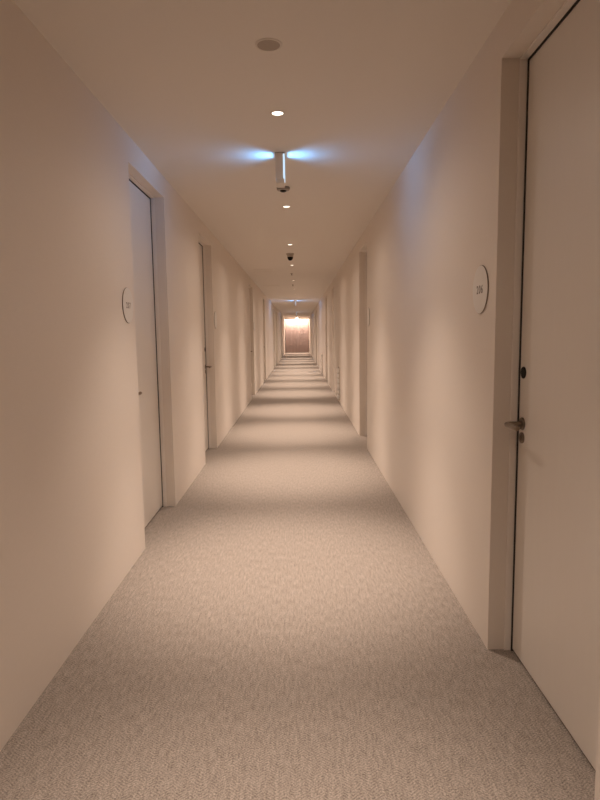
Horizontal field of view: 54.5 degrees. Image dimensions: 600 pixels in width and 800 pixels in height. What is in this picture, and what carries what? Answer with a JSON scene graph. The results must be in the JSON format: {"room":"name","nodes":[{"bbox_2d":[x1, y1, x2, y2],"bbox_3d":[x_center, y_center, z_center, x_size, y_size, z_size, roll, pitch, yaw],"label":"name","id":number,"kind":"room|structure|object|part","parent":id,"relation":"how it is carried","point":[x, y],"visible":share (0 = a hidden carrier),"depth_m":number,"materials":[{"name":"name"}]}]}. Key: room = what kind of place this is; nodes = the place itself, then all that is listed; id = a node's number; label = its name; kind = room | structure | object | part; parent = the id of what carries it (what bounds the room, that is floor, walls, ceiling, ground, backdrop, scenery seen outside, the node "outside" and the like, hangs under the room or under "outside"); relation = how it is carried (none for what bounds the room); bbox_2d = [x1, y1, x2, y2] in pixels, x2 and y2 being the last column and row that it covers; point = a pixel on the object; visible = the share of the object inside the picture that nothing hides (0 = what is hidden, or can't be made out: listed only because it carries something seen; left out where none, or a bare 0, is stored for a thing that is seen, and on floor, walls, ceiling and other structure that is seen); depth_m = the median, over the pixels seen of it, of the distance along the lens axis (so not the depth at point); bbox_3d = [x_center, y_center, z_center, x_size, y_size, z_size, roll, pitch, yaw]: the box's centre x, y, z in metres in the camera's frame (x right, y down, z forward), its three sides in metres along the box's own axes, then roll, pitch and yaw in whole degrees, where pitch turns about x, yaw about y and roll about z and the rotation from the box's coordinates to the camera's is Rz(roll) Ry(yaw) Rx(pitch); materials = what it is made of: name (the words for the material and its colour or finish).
{"room":"hotel corridor","nodes":[
{"label":"hotel corridor","id":0,"kind":"room"},
{"bbox_2d":[0,0,284,750],"bbox_3d":[-1.271,-2.235,20.626,0.340,2.672,49.100,-1,6,0],"label":"wall","id":1,"kind":"structure","parent":0,"point":[72,528],"depth_m":2.75,"materials":[{"name":"white paint"}]},
{"bbox_2d":[122,288,132,322],"bbox_3d":[-1.058,-0.582,3.580,0.007,0.216,0.216,-1,6,0],"label":"number plaque","id":2,"kind":"object","parent":1,"relation":"attached to","point":[127,301],"visible":1,"depth_m":3.56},
{"bbox_2d":[129,174,166,526],"bbox_3d":[-1.171,-0.299,4.259,0.178,2.507,0.967,-1,6,0],"label":"door","id":3,"kind":"structure","parent":1,"relation":"in","point":[142,203],"depth_m":4.47,"materials":[{"name":"paint"}]},
{"bbox_2d":[198,239,211,450],"bbox_3d":[-1.177,-0.584,6.772,0.178,2.507,0.905,-1,6,0],"label":"door","id":4,"kind":"structure","parent":1,"relation":"in","point":[202,263],"depth_m":7.14,"materials":[{"name":"paint"}]},
{"bbox_2d":[214,312,216,328],"bbox_3d":[-1.068,-1.010,7.365,0.007,0.216,0.216,-1,6,0],"label":"number plaque","id":5,"kind":"object","parent":1,"relation":"attached to","point":[215,314],"visible":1,"depth_m":7.34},
{"bbox_2d":[249,290,252,388],"bbox_3d":[-1.193,-1.307,13.159,0.178,2.507,0.950,-1,6,0],"label":"door","id":6,"kind":"structure","parent":1,"relation":"in","point":[249,290],"depth_m":13.61,"materials":[{"name":"paint"}]},
{"bbox_2d":[13,0,511,317],"bbox_3d":[-0.180,-3.652,20.469,2.560,0.150,49.100,-1,6,0],"label":"ceiling","id":7,"kind":"structure","parent":0,"point":[359,85],"depth_m":3.07,"materials":[{"name":"paint"}]},
{"bbox_2d":[255,38,281,51],"bbox_3d":[-0.137,-1.543,2.532,0.118,0.004,0.118,-1,6,0],"label":"ceiling speaker","id":8,"kind":"object","parent":7,"relation":"attached to","point":[264,44],"visible":1,"depth_m":2.53,"materials":[{"name":"white plastic"}]},
{"bbox_2d":[257,40,279,50],"bbox_3d":[-0.137,-1.544,2.532,0.099,0.003,0.099,-1,6,0],"label":"grille","id":9,"kind":"object","parent":8,"relation":"attached to","point":[263,45],"depth_m":2.53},
{"bbox_2d":[270,110,284,115],"bbox_3d":[-0.128,-1.632,3.316,0.086,0.004,0.086,-1,6,0],"label":"recessed light","id":10,"kind":"object","parent":7,"relation":"in","point":[275,112],"visible":1,"depth_m":3.31,"materials":[{"name":"white glass"}]},
{"bbox_2d":[275,152,284,187],"bbox_3d":[-0.138,-1.620,4.106,0.070,0.205,0.145,-1,6,0],"label":"exit light","id":11,"kind":"object","parent":7,"relation":"hanging from","point":[279,156],"visible":1,"depth_m":4.04,"materials":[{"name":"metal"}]},
{"bbox_3d":[-0.137,-1.532,4.116,0.056,0.028,0.145,-1,6,0],"label":"rail","id":12,"kind":"part","parent":11,"relation":"part of","materials":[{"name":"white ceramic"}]},
{"bbox_3d":[-0.112,-1.633,4.105,0.012,0.161,0.133,-1,6,0],"label":"lit panel","id":13,"kind":"part","parent":11,"relation":"part of","materials":[{"name":"white plastic"}]},
{"bbox_2d":[277,186,289,192],"bbox_3d":[-0.144,-1.804,4.998,0.112,0.040,0.112,-1,6,0],"label":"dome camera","id":14,"kind":"object","parent":7,"relation":"attached to","point":[287,188],"visible":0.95,"depth_m":4.97,"materials":[{"name":"grey plastic"}]},
{"bbox_2d":[286,253,293,260],"bbox_3d":[-0.153,-2.235,9.106,0.126,0.109,0.126,-1,6,0],"label":"dome camera","id":15,"kind":"object","parent":7,"relation":"attached to","point":[289,255],"visible":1,"depth_m":9.07,"materials":[{"name":"plastic"}]},
{"bbox_2d":[285,319,308,352],"bbox_3d":[-0.222,-4.952,44.558,1.780,2.625,0.062,-1,6,0],"label":"curtain","id":16,"kind":"object","parent":7,"relation":"hanging from","point":[296,330],"visible":0.91,"depth_m":44.56,"materials":[{"name":"fabric"}]},
{"bbox_2d":[284,317,308,318],"bbox_3d":[-0.238,-6.169,43.914,1.880,0.125,0.060,-1,6,0],"label":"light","id":17,"kind":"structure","parent":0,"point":[286,317],"depth_m":43.88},
{"bbox_2d":[0,352,595,799],"bbox_3d":[-0.143,-0.863,20.785,2.560,0.120,49.100,-1,6,0],"label":"floor","id":18,"kind":"structure","parent":0,"point":[284,629],"depth_m":2.52,"materials":[{"name":"carpet"}]},
{"bbox_2d":[309,0,599,799],"bbox_3d":[0.949,-2.265,20.629,0.340,2.672,49.100,-1,6,0],"label":"wall","id":19,"kind":"structure","parent":0,"point":[439,369],"depth_m":3.17,"materials":[{"name":"white paint"}]},
{"bbox_2d":[337,367,339,399],"bbox_3d":[0.793,-0.349,12.140,0.040,0.684,0.304,-1,6,0],"label":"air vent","id":20,"kind":"object","parent":19,"relation":"in","point":[338,383],"visible":1,"depth_m":12.01,"materials":[{"name":"white metal"}]},
{"bbox_2d":[365,249,366,435],"bbox_3d":[0.925,-0.697,7.524,0.178,2.507,0.875,-1,6,0],"label":"door","id":21,"kind":"structure","parent":19,"relation":"in","point":[366,249],"depth_m":7.95,"materials":[{"name":"paint"}]},
{"bbox_2d":[367,308,369,325],"bbox_3d":[0.807,-0.978,6.861,0.007,0.216,0.216,-1,6,0],"label":"number plaque","id":22,"kind":"object","parent":19,"relation":"attached to","point":[368,310],"visible":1,"depth_m":6.83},
{"bbox_2d":[473,265,488,313],"bbox_3d":[0.817,-0.500,2.638,0.007,0.216,0.216,-1,6,0],"label":"number plaque","id":23,"kind":"object","parent":19,"relation":"attached to","point":[481,281],"visible":1,"depth_m":2.62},
{"bbox_2d":[504,0,599,770],"bbox_3d":[0.939,-0.072,2.007,0.178,2.507,0.944,-1,6,0],"label":"door","id":24,"kind":"structure","parent":19,"relation":"in","point":[552,616],"depth_m":2.10,"materials":[{"name":"paint"}]},
{"bbox_3d":[0.890,0.107,2.382,0.076,0.021,0.144,-1,6,0],"label":"handle lever","id":25,"kind":"part","parent":24,"relation":"part of","materials":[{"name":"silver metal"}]},
{"bbox_3d":[0.932,0.159,2.450,0.007,0.047,0.047,-1,6,0],"label":"keyhole plate","id":26,"kind":"part","parent":24,"relation":"part of","materials":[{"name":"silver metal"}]},
{"bbox_3d":[0.964,-0.073,2.007,0.129,2.507,0.944,-1,6,0],"label":"frame","id":27,"kind":"part","parent":24,"relation":"part of","materials":[{"name":"paint"}]}
]}

